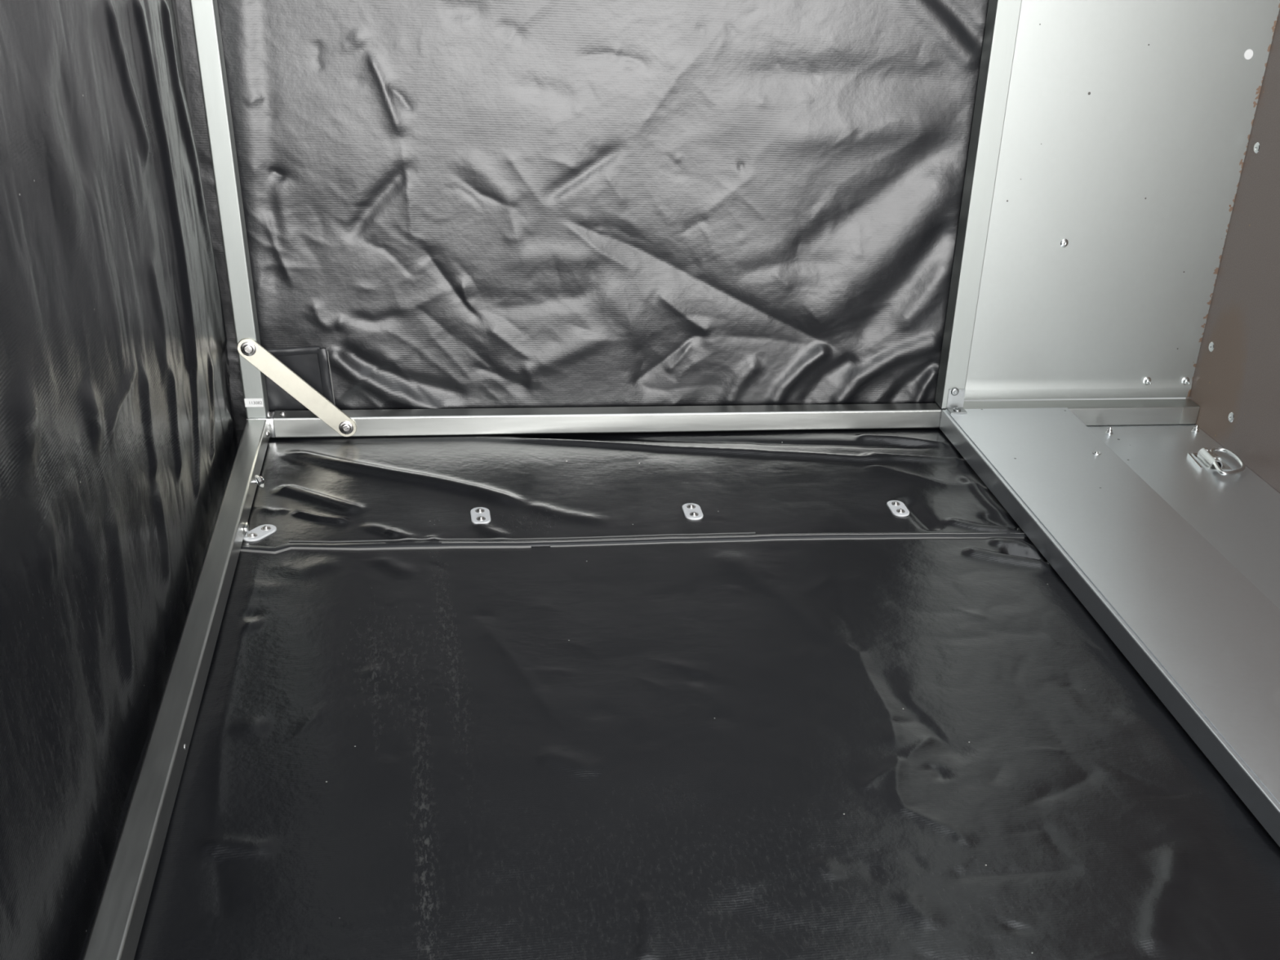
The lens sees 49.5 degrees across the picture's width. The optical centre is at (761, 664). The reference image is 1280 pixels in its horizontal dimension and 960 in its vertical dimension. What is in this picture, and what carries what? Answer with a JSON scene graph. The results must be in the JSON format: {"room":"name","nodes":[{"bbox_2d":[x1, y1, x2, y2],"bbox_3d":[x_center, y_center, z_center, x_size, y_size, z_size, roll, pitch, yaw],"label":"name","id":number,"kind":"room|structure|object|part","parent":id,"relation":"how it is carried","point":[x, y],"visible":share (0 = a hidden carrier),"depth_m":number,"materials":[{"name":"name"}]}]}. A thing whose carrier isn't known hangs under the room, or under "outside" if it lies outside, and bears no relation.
{"room":"cargo space","nodes":[
{"label":"cargo space","id":0,"kind":"room"},
{"bbox_2d":[0,0,237,959],"bbox_3d":[-0.530,-0.627,0.793,0.017,1.842,1.970,-3,32,-12],"label":"wall","id":1,"kind":"structure","parent":0,"point":[118,440],"depth_m":1.23,"materials":[{"name":"black plastic"}]},
{"bbox_2d":[176,0,988,430],"bbox_3d":[-0.183,-1.159,1.718,1.130,1.845,0.017,-3,32,-12],"label":"wall","id":2,"kind":"structure","parent":0,"point":[448,204],"depth_m":2.00,"materials":[{"name":"black plastic"}]},
{"bbox_2d":[79,427,1279,959],"bbox_3d":[-0.034,0.125,1.379,1.152,0.017,1.970,-3,32,-12],"label":"floor","id":3,"kind":"structure","parent":0,"point":[801,717],"depth_m":1.46,"materials":[{"name":"black plastic"}]},
{"bbox_2d":[82,419,270,959],"bbox_3d":[-0.552,0.150,1.239,0.033,0.032,1.916,-3,32,-12],"label":"frame rail","id":4,"kind":"object","parent":3,"relation":"on","point":[117,927],"visible":1,"depth_m":1.35,"materials":[{"name":"metal"}]},
{"bbox_2d":[243,522,248,536],"bbox_3d":[-0.665,-0.175,1.780,0.004,0.012,0.018,-3,32,-12],"label":"screw","id":5,"kind":"object","parent":4,"relation":"attached to","point":[246,528],"visible":1,"depth_m":1.77,"materials":[{"name":"metal"}]},
{"bbox_2d":[253,475,264,487],"bbox_3d":[-0.684,-0.250,1.878,0.014,0.016,0.016,23,36,28],"label":"screw","id":6,"kind":"object","parent":4,"relation":"attached to","point":[260,480],"visible":1,"depth_m":1.88,"materials":[{"name":"metal"}]},
{"bbox_2d":[243,524,276,542],"bbox_3d":[-0.652,-0.173,1.792,0.026,0.006,0.051,17,33,20],"label":"plate","id":7,"kind":"object","parent":3,"relation":"on","point":[260,532],"visible":0.98,"depth_m":1.79,"materials":[{"name":"metal"}]},
{"bbox_2d":[246,410,275,438],"bbox_3d":[-0.743,-0.357,2.052,0.037,0.033,0.036,-3,32,-12],"label":"connector","id":8,"kind":"object","parent":3,"relation":"on","point":[269,419],"visible":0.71,"depth_m":2.04,"materials":[{"name":"metal"}]},
{"bbox_2d":[189,0,271,417],"bbox_3d":[-0.688,-1.133,1.583,0.033,1.795,0.033,-3,32,-12],"label":"frame post","id":9,"kind":"object","parent":8,"relation":"on","point":[205,13],"visible":1,"depth_m":1.86,"materials":[{"name":"metal"}]},
{"bbox_2d":[237,337,356,436],"bbox_3d":[-0.677,-0.403,2.017,0.154,0.151,0.007,-3,32,-12],"label":"diagonal brace","id":10,"kind":"object","parent":9,"relation":"attached to","point":[250,349],"visible":1,"depth_m":2.02,"materials":[{"name":"metal"}]},
{"bbox_2d":[470,506,490,524],"bbox_3d":[-0.382,-0.204,1.873,0.026,0.006,0.051,-3,32,-12],"label":"plate","id":11,"kind":"object","parent":3,"relation":"on","point":[479,514],"visible":1,"depth_m":1.87,"materials":[{"name":"metal"}]},
{"bbox_2d":[273,403,941,438],"bbox_3d":[-0.218,-0.386,2.161,1.036,0.036,0.032,-3,32,-12],"label":"frame rail","id":12,"kind":"object","parent":3,"relation":"on","point":[535,420],"visible":1,"depth_m":2.15,"materials":[{"name":"metal"}]},
{"bbox_2d":[681,502,702,519],"bbox_3d":[-0.097,-0.216,1.929,0.026,0.006,0.051,-3,32,-12],"label":"plate","id":13,"kind":"object","parent":3,"relation":"on","point":[691,511],"visible":1,"depth_m":1.93,"materials":[{"name":"metal"}]},
{"bbox_2d":[886,500,909,516],"bbox_3d":[0.197,-0.226,1.984,0.026,0.006,0.051,-3,32,-12],"label":"plate","id":14,"kind":"object","parent":3,"relation":"on","point":[897,508],"visible":1,"depth_m":1.98,"materials":[{"name":"metal"}]},
{"bbox_2d":[939,409,1279,846],"bbox_3d":[0.498,0.096,1.457,0.032,0.032,1.918,-3,32,-12],"label":"frame rail","id":15,"kind":"object","parent":3,"relation":"on","point":[1264,807],"visible":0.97,"depth_m":1.64,"materials":[{"name":"silver metal"}]},
{"bbox_2d":[1087,424,1279,609],"bbox_3d":[0.795,0.080,1.543,0.271,0.013,1.960,-3,32,-12],"label":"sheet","id":16,"kind":"object","parent":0,"point":[1238,514],"visible":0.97,"depth_m":2.10,"materials":[{"name":"metal"}]},
{"bbox_2d":[934,399,1199,427],"bbox_3d":[0.514,-0.422,2.316,0.459,0.032,0.040,-3,32,-12],"label":"frame rail","id":17,"kind":"object","parent":16,"relation":"on","point":[1121,411],"visible":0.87,"depth_m":2.32,"materials":[{"name":"silver metal"}]},
{"bbox_2d":[934,0,1022,413],"bbox_3d":[0.366,-1.185,1.793,0.036,1.788,0.061,-3,32,-12],"label":"frame post","id":18,"kind":"object","parent":17,"relation":"on","point":[1002,18],"depth_m":2.08,"materials":[{"name":"silver metal"}]},
{"bbox_3d":[0.318,-0.427,2.231,0.028,0.036,0.024,-3,32,-12],"label":"angle bracket","id":19,"kind":"part","parent":18,"relation":"part of","materials":[{"name":"silver metal"}]},
{"bbox_2d":[964,0,1279,399],"bbox_3d":[0.575,-1.206,1.864,0.444,1.779,0.018,-3,32,-11],"label":"metal panel","id":20,"kind":"object","parent":17,"relation":"on","point":[1127,126],"visible":1,"depth_m":2.15,"materials":[{"name":"metal"}]},
{"bbox_2d":[945,407,1279,804],"bbox_3d":[0.593,0.089,1.475,0.213,0.035,1.919,-3,32,-12],"label":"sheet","id":21,"kind":"object","parent":16,"relation":"on","point":[1211,629],"visible":1,"depth_m":1.79,"materials":[{"name":"metal"}]},
{"bbox_2d":[1186,447,1245,475],"bbox_3d":[0.728,-0.322,2.194,0.079,0.016,0.105,-3,32,-12],"label":"ring","id":22,"kind":"object","parent":16,"relation":"attached to","point":[1211,460],"visible":1,"depth_m":2.20,"materials":[{"name":"metal"}]},
{"bbox_3d":[0.722,-0.325,2.212,0.041,0.002,0.066,0,31,-8],"label":"plate","id":23,"kind":"part","parent":22,"relation":"part of","materials":[{"name":"metal"}]},
{"bbox_2d":[1185,8,1279,493],"bbox_3d":[0.991,-0.697,1.113,0.015,1.860,1.973,-3,32,-12],"label":"wall","id":24,"kind":"structure","parent":0,"point":[1241,375],"depth_m":2.17,"materials":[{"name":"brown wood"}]},
{"bbox_2d":[1208,342,1213,351],"bbox_3d":[0.748,-0.528,2.293,0.002,0.016,0.016,-3,32,-12],"label":"screw","id":25,"kind":"object","parent":24,"relation":"attached to","point":[1211,344],"visible":1,"depth_m":2.29,"materials":[{"name":"metal"}]},
{"bbox_2d":[1228,412,1234,422],"bbox_3d":[0.764,-0.403,2.244,0.002,0.016,0.016,-3,32,-12],"label":"screw","id":26,"kind":"object","parent":24,"relation":"attached to","point":[1231,416],"visible":1,"depth_m":2.24,"materials":[{"name":"metal"}]},
{"bbox_2d":[1253,142,1259,153],"bbox_3d":[0.767,-0.800,2.135,0.002,0.016,0.016,-3,32,-12],"label":"screw","id":27,"kind":"object","parent":24,"relation":"attached to","point":[1256,148],"visible":1,"depth_m":2.13,"materials":[{"name":"metal"}]}
]}

